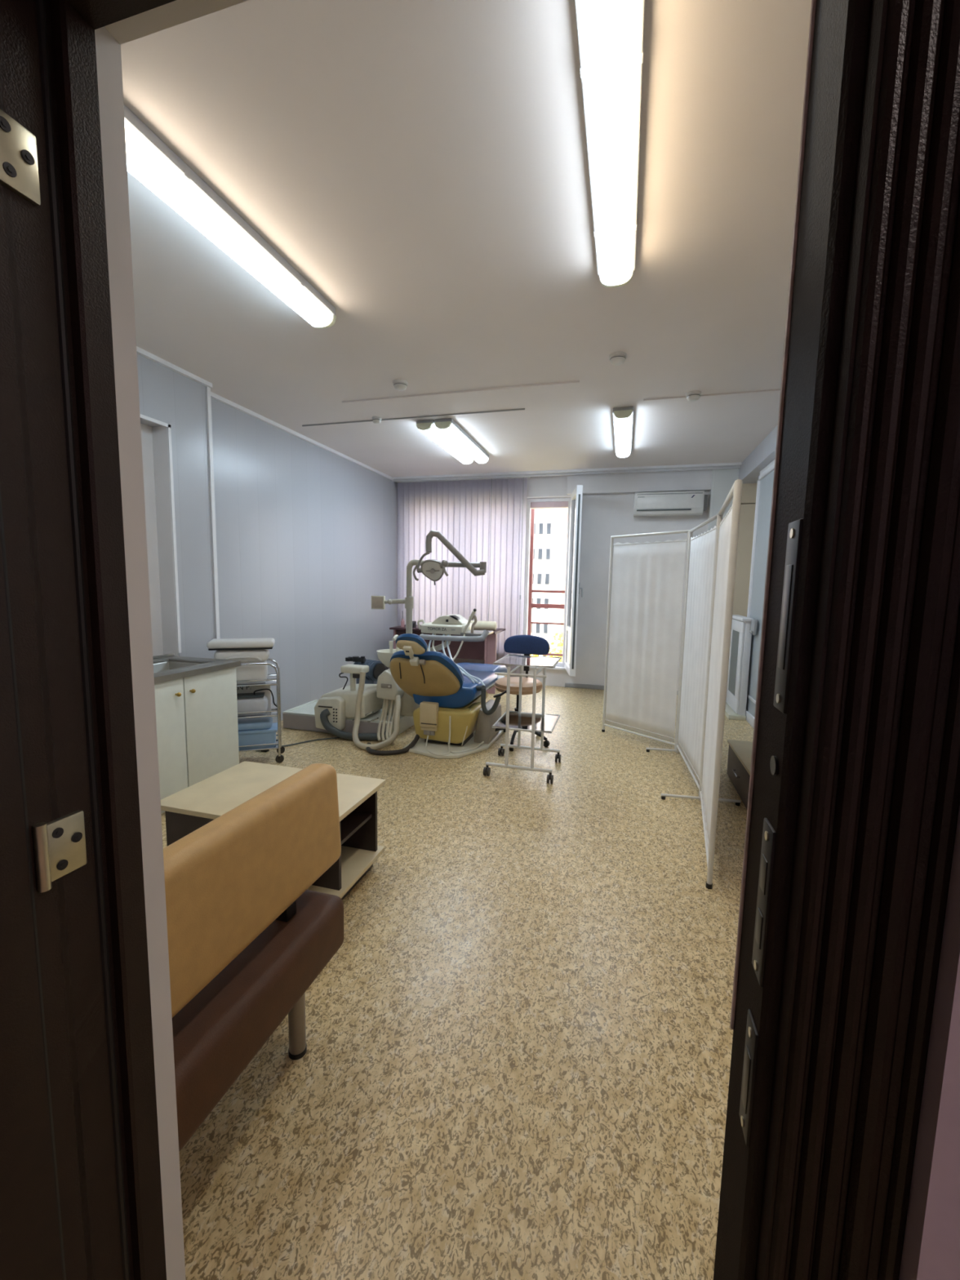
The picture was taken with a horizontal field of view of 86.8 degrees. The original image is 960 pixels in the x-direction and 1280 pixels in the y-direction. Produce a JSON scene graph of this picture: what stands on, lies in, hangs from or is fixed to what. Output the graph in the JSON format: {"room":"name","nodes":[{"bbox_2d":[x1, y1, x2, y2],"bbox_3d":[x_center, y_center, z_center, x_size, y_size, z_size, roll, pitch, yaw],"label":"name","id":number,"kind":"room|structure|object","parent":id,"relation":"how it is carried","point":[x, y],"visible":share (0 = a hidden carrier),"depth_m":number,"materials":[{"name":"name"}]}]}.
{"room":"dental clinic","nodes":[
{"label":"dental clinic","id":0,"kind":"room"},
{"bbox_2d":[137,353,216,658],"bbox_3d":[-2.522,-0.381,2.707,0.140,2.870,2.730,3,7,16],"label":"wall","id":1,"kind":"structure","parent":0,"point":[166,395],"depth_m":3.73,"materials":[{"name":"grey paint"}]},
{"bbox_2d":[140,422,178,656],"bbox_3d":[-2.432,-0.603,2.997,0.136,1.650,1.340,3,7,16],"label":"mirror","id":2,"kind":"object","parent":1,"relation":"attached to","point":[153,439],"visible":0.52,"depth_m":3.61,"materials":[{"name":"mirror"}]},
{"bbox_2d":[210,397,397,722],"bbox_3d":[-2.158,-0.585,4.614,0.200,2.870,6.920,3,7,16],"label":"wall","id":3,"kind":"structure","parent":0,"point":[307,534],"depth_m":5.28,"materials":[{"name":"grey paint"}]},
{"bbox_2d":[140,413,181,653],"bbox_3d":[-2.358,-0.635,2.978,0.013,1.602,1.350,3,7,16],"label":"trim","id":4,"kind":"structure","parent":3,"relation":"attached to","point":[142,416],"depth_m":3.60,"materials":[{"name":"white plastic"}]},
{"bbox_2d":[210,391,396,482],"bbox_3d":[-1.681,-2.116,5.629,0.030,0.032,3.670,3,7,16],"label":"trim","id":5,"kind":"structure","parent":3,"relation":"attached to","point":[218,397],"depth_m":4.96,"materials":[{"name":"white plastic"}]},
{"bbox_2d":[160,685,753,1279],"bbox_3d":[-0.098,1.154,2.839,5.600,0.120,9.550,3,7,16],"label":"floor","id":6,"kind":"structure","parent":0,"point":[515,1064],"depth_m":1.55,"materials":[{"name":"beige laminate"}]},
{"bbox_2d":[154,666,239,813],"bbox_3d":[-2.050,0.613,3.174,0.593,0.810,0.880,3,7,16],"label":"base cabinet","id":7,"kind":"object","parent":6,"relation":"on","point":[197,715],"visible":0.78,"depth_m":3.17,"materials":[{"name":"white laminate"}]},
{"bbox_2d":[152,653,240,684],"bbox_3d":[-2.052,0.171,3.131,0.580,0.310,0.925,3,7,16],"label":"sink","id":8,"kind":"object","parent":7,"relation":"in","point":[166,667],"visible":0.3,"depth_m":3.38,"materials":[{"name":"silver metal"}]},
{"bbox_2d":[153,660,203,672],"bbox_3d":[-2.046,0.245,3.186,0.349,0.149,0.549,3,7,16],"label":"basin","id":9,"kind":"object","parent":8,"relation":"in","point":[159,666],"depth_m":3.43,"materials":[{"name":"silver metal"}]},
{"bbox_2d":[163,763,344,1151],"bbox_3d":[-0.778,0.833,1.353,0.577,0.820,0.830,3,7,16],"label":"couch","id":10,"kind":"object","parent":6,"relation":"on","point":[247,937],"visible":0.61,"depth_m":1.23,"materials":[{"name":"brown leather"}]},
{"bbox_2d":[236,658,284,763],"bbox_3d":[-1.789,0.548,3.896,0.522,0.788,0.258,-1,7,-19],"label":"trolley","id":11,"kind":"object","parent":6,"relation":"on","point":[274,712],"visible":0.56,"depth_m":3.85,"materials":[{"name":"silver metal"}]},
{"bbox_2d":[206,637,275,684],"bbox_3d":[-1.793,0.163,3.839,0.450,0.334,0.220,-1,7,-19],"label":"container","id":12,"kind":"object","parent":11,"relation":"on","point":[244,650],"visible":0.78,"depth_m":3.77,"materials":[{"name":"white plastic"}]},
{"bbox_2d":[236,685,271,710],"bbox_3d":[-1.825,0.445,3.947,0.370,0.229,0.045,-1,7,-19],"label":"carton","id":13,"kind":"object","parent":11,"relation":"on","point":[240,690],"visible":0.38,"depth_m":3.95,"materials":[{"name":"white cardboard"}]},
{"bbox_2d":[236,688,276,716],"bbox_3d":[-1.740,0.469,3.870,0.381,0.200,0.149,-1,7,-18],"label":"sterilizer","id":14,"kind":"object","parent":11,"relation":"on","point":[246,702],"visible":0.76,"depth_m":3.82,"materials":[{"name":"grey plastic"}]},
{"bbox_2d":[237,716,277,750],"bbox_3d":[-1.788,0.720,3.905,0.433,0.204,0.208,-1,7,-19],"label":"plastic tub","id":15,"kind":"object","parent":11,"relation":"on","point":[252,731],"visible":0.52,"depth_m":3.85,"materials":[{"name":"blue plastic"}]},
{"bbox_2d":[237,716,272,730],"bbox_3d":[-1.797,0.646,3.894,0.380,0.056,0.181,-1,7,-19],"label":"tray","id":16,"kind":"object","parent":15,"relation":"on","point":[265,723],"depth_m":3.86,"materials":[{"name":"blue plastic"}]},
{"bbox_2d":[238,732,275,750],"bbox_3d":[-1.790,0.752,3.909,0.400,0.139,0.194,-1,7,-19],"label":"basin","id":17,"kind":"object","parent":15,"relation":"in","point":[244,738],"depth_m":3.84,"materials":[{"name":"blue plastic"}]},
{"bbox_2d":[236,674,279,687],"bbox_3d":[-1.782,0.310,3.860,0.465,0.050,0.230,-1,7,-19],"label":"shelf","id":18,"kind":"object","parent":11,"relation":"attached to","point":[268,682],"depth_m":3.82,"materials":[{"name":"silver metal"}]},
{"bbox_2d":[237,703,279,718],"bbox_3d":[-1.786,0.548,3.886,0.465,0.050,0.230,-1,7,-19],"label":"shelf","id":19,"kind":"object","parent":11,"relation":"attached to","point":[274,712],"depth_m":3.84,"materials":[{"name":"silver metal"}]},
{"bbox_2d":[238,734,280,751],"bbox_3d":[-1.791,0.802,3.914,0.465,0.050,0.230,-1,7,-19],"label":"shelf","id":20,"kind":"object","parent":11,"relation":"attached to","point":[277,743],"depth_m":3.86,"materials":[{"name":"blue metal"}]},
{"bbox_2d":[160,760,385,900],"bbox_3d":[-0.919,0.905,2.330,0.810,0.455,0.580,3,7,16],"label":"table","id":21,"kind":"object","parent":6,"relation":"on","point":[187,810],"visible":0.33,"depth_m":2.31,"materials":[{"name":"brown wood"}]},
{"bbox_2d":[340,811,371,844],"bbox_3d":[-0.700,0.857,2.341,0.280,0.016,0.312,3,7,16],"label":"shelf","id":22,"kind":"object","parent":21,"relation":"attached to","point":[354,820],"depth_m":2.36,"materials":[{"name":"laminate"}]},
{"bbox_2d":[255,737,339,751],"bbox_3d":[-1.519,0.888,4.360,0.777,0.022,0.114,-3,8,-33],"label":"power cord","id":23,"kind":"object","parent":6,"relation":"on","point":[265,750],"visible":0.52,"depth_m":4.39,"materials":[{"name":"black plastic"}]},
{"bbox_2d":[282,699,413,739],"bbox_3d":[-1.258,0.759,4.930,1.130,0.162,0.558,3,7,16],"label":"box","id":24,"kind":"object","parent":6,"relation":"on","point":[302,717],"visible":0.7,"depth_m":4.75,"materials":[{"name":"white laminate"}]},
{"bbox_2d":[314,663,419,755],"bbox_3d":[-0.999,0.562,4.606,1.188,0.638,0.674,6,8,37],"label":"dental suction unit","id":25,"kind":"object","parent":6,"relation":"on","point":[353,700],"visible":0.96,"depth_m":4.55,"materials":[{"name":"white plastic"}]},
{"bbox_2d":[345,656,385,684],"bbox_3d":[-1.176,0.483,5.247,0.372,0.645,0.250,4,7,28],"label":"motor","id":26,"kind":"object","parent":25,"relation":"attached to","point":[376,668],"visible":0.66,"depth_m":5.15,"materials":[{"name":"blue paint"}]},
{"bbox_2d":[371,529,493,741],"bbox_3d":[-0.454,-0.076,4.778,1.168,1.839,1.124,3,7,16],"label":"dental unit","id":27,"kind":"object","parent":6,"relation":"on","point":[387,688],"visible":0.88,"depth_m":4.72,"materials":[{"name":"white plastic"}]},
{"bbox_2d":[376,648,403,667],"bbox_3d":[-0.836,0.179,4.832,0.292,0.152,0.292,3,7,16],"label":"bowl","id":28,"kind":"object","parent":27,"relation":"on","point":[384,655],"depth_m":4.74,"materials":[{"name":"beige ceramic"}]},
{"bbox_2d":[413,529,486,585],"bbox_3d":[-0.280,-0.720,4.439,0.615,0.482,0.369,3,7,16],"label":"lamp","id":29,"kind":"object","parent":27,"relation":"attached to","point":[433,570],"depth_m":4.44,"materials":[{"name":"grey plastic"}]},
{"bbox_2d":[431,613,467,625],"bbox_3d":[-0.295,-0.209,5.128,0.324,0.090,0.260,3,7,16],"label":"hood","id":30,"kind":"object","parent":27,"relation":"attached to","point":[454,620],"depth_m":5.01,"materials":[{"name":"white plastic"}]},
{"bbox_2d":[460,630,493,635],"bbox_3d":[-0.027,-0.070,5.025,0.250,0.025,0.340,3,7,16],"label":"tray","id":31,"kind":"object","parent":27,"relation":"on","point":[470,633],"depth_m":4.88,"materials":[{"name":"silver metal"}]},
{"bbox_2d":[389,624,505,693],"bbox_3d":[-0.436,0.236,6.897,1.450,0.800,0.600,3,7,16],"label":"desk","id":32,"kind":"object","parent":6,"relation":"on","point":[486,650],"visible":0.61,"depth_m":6.57,"materials":[{"name":"brown wood"}]},
{"bbox_2d":[400,616,404,626],"bbox_3d":[-1.042,-0.282,6.847,0.048,0.220,0.048,3,7,16],"label":"bottle","id":33,"kind":"object","parent":32,"relation":"on","point":[402,622],"visible":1,"depth_m":6.84,"materials":[{"name":"plastic"}]},
{"bbox_2d":[470,620,497,631],"bbox_3d":[-0.045,-0.192,6.637,0.541,0.120,0.120,3,7,16],"label":"bolster","id":34,"kind":"object","parent":32,"relation":"on","point":[479,625],"visible":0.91,"depth_m":6.56,"materials":[{"name":"paper"}]},
{"bbox_2d":[390,633,506,758],"bbox_3d":[-0.095,0.362,4.916,0.984,0.998,1.942,3,7,16],"label":"dental chair","id":35,"kind":"object","parent":6,"relation":"on","point":[453,718],"visible":0.98,"depth_m":4.27,"materials":[{"name":"leather"}]},
{"bbox_2d":[395,633,427,652],"bbox_3d":[-0.550,0.027,4.070,0.254,0.164,0.144,3,7,16],"label":"cushion","id":36,"kind":"object","parent":35,"relation":"on","point":[408,642],"depth_m":4.02,"materials":[{"name":"blue plastic"}]},
{"bbox_2d":[390,650,463,688],"bbox_3d":[-0.440,0.320,4.336,0.623,0.502,0.410,3,7,16],"label":"backrest cushion","id":37,"kind":"object","parent":35,"relation":"on","point":[437,670],"depth_m":4.19,"materials":[{"name":"blue plastic"}]},
{"bbox_2d":[413,669,497,708],"bbox_3d":[-0.204,0.442,4.769,0.566,0.202,0.870,3,7,16],"label":"seat cushion","id":38,"kind":"object","parent":35,"relation":"on","point":[468,694],"depth_m":4.38,"materials":[{"name":"blue leather"}]},
{"bbox_2d":[457,662,506,675],"bbox_3d":[0.006,0.346,5.516,0.490,0.196,0.733,3,7,16],"label":"cushion","id":39,"kind":"object","parent":35,"relation":"on","point":[491,668],"depth_m":5.30,"materials":[{"name":"blue leather"}]},
{"bbox_2d":[483,653,561,783],"bbox_3d":[0.344,0.567,3.850,0.505,0.840,0.529,3,7,16],"label":"trolley","id":40,"kind":"object","parent":6,"relation":"on","point":[519,721],"visible":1,"depth_m":3.75,"materials":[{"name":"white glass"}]},
{"bbox_2d":[495,711,558,731],"bbox_3d":[0.362,0.618,3.869,0.412,0.006,0.468,3,7,16],"label":"glass shelf","id":41,"kind":"object","parent":40,"relation":"attached to","point":[518,721],"depth_m":3.84,"materials":[{"name":"white"}]},
{"bbox_2d":[497,654,559,666],"bbox_3d":[0.367,0.157,3.820,0.409,0.006,0.468,3,7,16],"label":"glass shelf","id":42,"kind":"object","parent":40,"relation":"attached to","point":[508,660],"depth_m":3.80,"materials":[{"name":"white"}]},
{"bbox_2d":[494,635,550,751],"bbox_3d":[0.344,0.443,4.517,0.603,0.940,0.610,3,7,16],"label":"stool","id":43,"kind":"object","parent":6,"relation":"on","point":[527,645],"visible":0.59,"depth_m":4.62,"materials":[{"name":"blue fabric"}]},
{"bbox_2d":[601,479,742,888],"bbox_3d":[1.517,0.107,3.535,0.758,1.866,2.577,1,6,3],"label":"folding screen","id":44,"kind":"object","parent":6,"relation":"on","point":[646,585],"visible":1,"depth_m":4.22,"materials":[{"name":"white fabric"}]},
{"bbox_2d":[724,614,752,720],"bbox_3d":[2.864,0.279,5.726,0.172,1.095,0.720,3,7,16],"label":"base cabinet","id":45,"kind":"object","parent":6,"relation":"on","point":[740,636],"visible":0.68,"depth_m":5.46,"materials":[{"name":"white plastic"}]},
{"bbox_2d":[726,739,752,808],"bbox_3d":[2.016,0.932,3.412,0.558,0.272,0.742,3,7,16],"label":"chest","id":46,"kind":"object","parent":6,"relation":"on","point":[740,752],"visible":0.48,"depth_m":3.50,"materials":[{"name":"brown wood"}]},
{"bbox_2d":[120,0,811,476],"bbox_3d":[-0.043,-1.818,2.511,5.600,0.120,9.550,3,7,16],"label":"ceiling","id":47,"kind":"structure","parent":0,"point":[422,165],"depth_m":2.08,"materials":[{"name":"paint"}]},
{"bbox_2d":[124,104,336,328],"bbox_3d":[-1.035,-1.690,2.163,0.169,0.094,1.320,3,7,16],"label":"lamp","id":48,"kind":"object","parent":47,"relation":"attached to","point":[149,159],"visible":0.66,"depth_m":1.99,"materials":[{"name":"grey plastic"}]},
{"bbox_2d":[372,416,382,424],"bbox_3d":[-0.928,-1.975,4.569,0.084,0.052,0.084,3,7,16],"label":"smoke detector","id":49,"kind":"object","parent":47,"relation":"attached to","point":[376,420],"visible":1,"depth_m":4.54,"materials":[{"name":"white plastic"}]},
{"bbox_2d":[392,379,408,391],"bbox_3d":[-0.589,-1.878,3.751,0.109,0.052,0.109,3,7,16],"label":"smoke detector","id":50,"kind":"object","parent":47,"relation":"attached to","point":[399,384],"visible":1,"depth_m":3.72,"materials":[{"name":"white plastic"}]},
{"bbox_2d":[302,408,524,426],"bbox_3d":[-0.658,-1.989,4.548,2.150,0.010,0.010,3,7,16],"label":"trim","id":51,"kind":"structure","parent":47,"relation":"attached to","point":[522,408],"depth_m":4.51,"materials":[{"name":"white plastic"}]},
{"bbox_2d":[416,419,473,464],"bbox_3d":[-0.326,-2.018,5.250,0.169,0.094,1.360,3,7,16],"label":"lamp","id":52,"kind":"object","parent":47,"relation":"attached to","point":[428,428],"visible":0.82,"depth_m":4.98,"materials":[{"name":"grey plastic"}]},
{"bbox_2d":[342,380,579,403],"bbox_3d":[-0.207,-1.910,3.922,1.920,0.012,0.020,3,7,16],"label":"trim","id":53,"kind":"structure","parent":47,"relation":"attached to","point":[574,381],"depth_m":3.89,"materials":[{"name":"paint"}]},
{"bbox_2d":[435,418,488,463],"bbox_3d":[-0.152,-2.009,5.202,0.169,0.094,1.360,3,7,16],"label":"lamp","id":54,"kind":"object","parent":47,"relation":"attached to","point":[450,428],"visible":1,"depth_m":4.96,"materials":[{"name":"grey plastic"}]},
{"bbox_2d":[396,476,530,676],"bbox_3d":[-0.294,-0.868,7.136,1.930,2.768,0.094,3,7,16],"label":"vertical blind","id":55,"kind":"object","parent":47,"relation":"hanging from","point":[484,519],"visible":0.69,"depth_m":7.09,"materials":[{"name":"white fabric"}]},
{"bbox_2d":[574,0,644,288],"bbox_3d":[0.455,-1.614,1.728,0.169,0.094,1.320,3,7,16],"label":"lamp","id":56,"kind":"object","parent":47,"relation":"attached to","point":[611,33],"visible":1,"depth_m":1.52,"materials":[{"name":"grey plastic"}]},
{"bbox_2d":[608,351,626,365],"bbox_3d":[0.881,-1.796,3.249,0.109,0.052,0.109,3,7,16],"label":"smoke detector","id":57,"kind":"object","parent":47,"relation":"attached to","point":[616,358],"visible":1,"depth_m":3.22,"materials":[{"name":"white plastic"}]},
{"bbox_2d":[612,406,633,457],"bbox_3d":[1.360,-1.939,4.822,0.169,0.094,1.360,3,7,16],"label":"lamp","id":58,"kind":"object","parent":47,"relation":"attached to","point":[623,417],"visible":1,"depth_m":4.53,"materials":[{"name":"grey plastic"}]},
{"bbox_2d":[613,414,631,457],"bbox_3d":[1.359,-1.921,4.824,0.147,0.058,1.290,3,7,16],"label":"diffuser","id":59,"kind":"object","parent":58,"relation":"attached to","point":[622,426],"depth_m":4.71,"materials":[{"name":"white plastic"}]},
{"bbox_2d":[685,390,701,401],"bbox_3d":[1.622,-1.849,3.859,0.109,0.052,0.109,3,7,16],"label":"smoke detector","id":60,"kind":"object","parent":47,"relation":"attached to","point":[691,396],"visible":1,"depth_m":3.83,"materials":[{"name":"white plastic"}]},
{"bbox_2d":[643,388,780,400],"bbox_3d":[1.854,-1.865,3.849,1.170,0.010,0.010,3,7,16],"label":"trim","id":61,"kind":"structure","parent":47,"relation":"attached to","point":[769,390],"depth_m":3.85,"materials":[{"name":"paint"}]},
{"bbox_2d":[0,0,959,1279],"bbox_3d":[-0.636,-0.122,0.682,5.600,2.870,0.175,3,7,16],"label":"wall","id":62,"kind":"structure","parent":0,"point":[109,38],"depth_m":0.66,"materials":[{"name":"white paint"}]},
{"bbox_2d":[136,346,220,639],"bbox_3d":[-2.441,-0.378,2.690,0.034,2.870,2.742,3,7,16],"label":"trim","id":63,"kind":"structure","parent":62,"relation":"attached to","point":[141,352],"depth_m":3.88,"materials":[{"name":"white plastic"}]},
{"bbox_2d":[0,0,959,1279],"bbox_3d":[-0.290,0.278,0.171,1.096,2.200,0.954,3,7,16],"label":"door frame","id":64,"kind":"structure","parent":62,"relation":"in","point":[854,797],"depth_m":0.42,"materials":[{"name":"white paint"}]},
{"bbox_2d":[522,475,709,688],"bbox_3d":[1.158,-0.796,7.084,5.240,2.870,0.350,3,7,16],"label":"wall","id":65,"kind":"structure","parent":0,"point":[603,516],"depth_m":6.77,"materials":[{"name":"paint"}]},
{"bbox_2d":[522,484,582,676],"bbox_3d":[1.069,-0.751,6.802,0.573,2.360,1.174,-3,8,-34],"label":"door","id":66,"kind":"structure","parent":65,"relation":"in","point":[574,503],"depth_m":6.75,"materials":[{"name":"white plastic"}]},
{"bbox_2d":[391,462,742,482],"bbox_3d":[0.914,-2.168,6.596,4.500,0.045,0.120,3,7,16],"label":"trim","id":67,"kind":"structure","parent":65,"relation":"attached to","point":[721,465],"depth_m":6.50,"materials":[{"name":"white plastic"}]},
{"bbox_2d":[564,682,677,695],"bbox_3d":[2.114,0.677,6.708,1.980,0.060,0.148,3,7,16],"label":"baseboard","id":68,"kind":"structure","parent":65,"relation":"attached to","point":[566,685],"depth_m":6.95,"materials":[{"name":"brown plastic"}]},
{"bbox_2d":[633,490,707,515],"bbox_3d":[2.377,-1.696,6.345,0.865,0.284,0.222,3,7,16],"label":"air conditioner","id":69,"kind":"object","parent":65,"relation":"attached to","point":[690,502],"visible":1,"depth_m":6.26,"materials":[{"name":"white plastic"}]},
{"bbox_2d":[566,469,712,495],"bbox_3d":[2.002,-2.021,6.481,1.750,0.269,0.100,3,7,16],"label":"beam","id":70,"kind":"structure","parent":0,"point":[688,480],"depth_m":6.42,"materials":[{"name":"paint"}]},
{"bbox_2d":[706,468,757,618],"bbox_3d":[3.080,-0.673,6.301,0.550,2.869,0.130,3,7,16],"label":"wall","id":71,"kind":"structure","parent":0,"point":[746,517],"depth_m":6.16,"materials":[{"name":"grey paint"}]},
{"bbox_2d":[737,425,777,483],"bbox_3d":[2.470,-1.658,3.017,0.460,0.214,6.290,3,7,16],"label":"beam","id":72,"kind":"structure","parent":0,"point":[764,453],"depth_m":5.22,"materials":[{"name":"white paint"}]},
{"bbox_3d":[1.154,0.598,7.989,4.400,0.140,1.100,3,7,16],"label":"floor","id":73,"kind":"structure","parent":0,"visible":0},
{"bbox_2d":[527,508,564,656],"bbox_3d":[1.262,-0.843,8.121,4.200,2.700,0.062,3,7,16],"label":"balcony railing","id":74,"kind":"object","parent":73,"relation":"on","point":[531,605],"visible":0.05,"depth_m":8.19,"materials":[{"name":"red metal"}]},
{"bbox_3d":[2.566,-0.228,3.130,0.200,2.660,6.570,3,7,16],"label":"wall","id":75,"kind":"structure","parent":0,"visible":0},
{"bbox_2d":[745,458,775,728],"bbox_3d":[2.594,-0.327,4.036,0.240,2.660,3.200,3,7,16],"label":"window","id":76,"kind":"structure","parent":75,"relation":"in","point":[765,480],"depth_m":5.26,"materials":[{"name":"white plastic"}]},
{"label":"outside","id":77,"kind":"structure","parent":0,"visible":0},
{"bbox_3d":[11.822,1.932,80.168,140.000,0.200,140.500,3,7,16],"label":"ground","id":78,"kind":"structure","parent":77,"visible":0},
{"bbox_2d":[531,507,564,657],"bbox_3d":[6.250,-13.764,67.821,9.000,33.500,12.600,3,7,16],"label":"apartment building","id":79,"kind":"structure","parent":78,"relation":"on","point":[543,517],"depth_m":62.26,"materials":[{"name":"concrete"}]},
{"bbox_2d":[546,632,563,662],"bbox_3d":[8.392,2.310,43.901,5.542,6.891,5.580,-4,8,-40],"label":"tree","id":80,"kind":"object","parent":78,"relation":"on","point":[553,650],"visible":0.05,"depth_m":43.89,"materials":[{"name":"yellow plant"}]},
{"bbox_2d":[560,507,568,653],"bbox_3d":[19.268,-13.724,78.761,15.000,31.500,12.600,3,7,16],"label":"apartment building","id":81,"kind":"structure","parent":78,"relation":"on","point":[566,514],"depth_m":74.79,"materials":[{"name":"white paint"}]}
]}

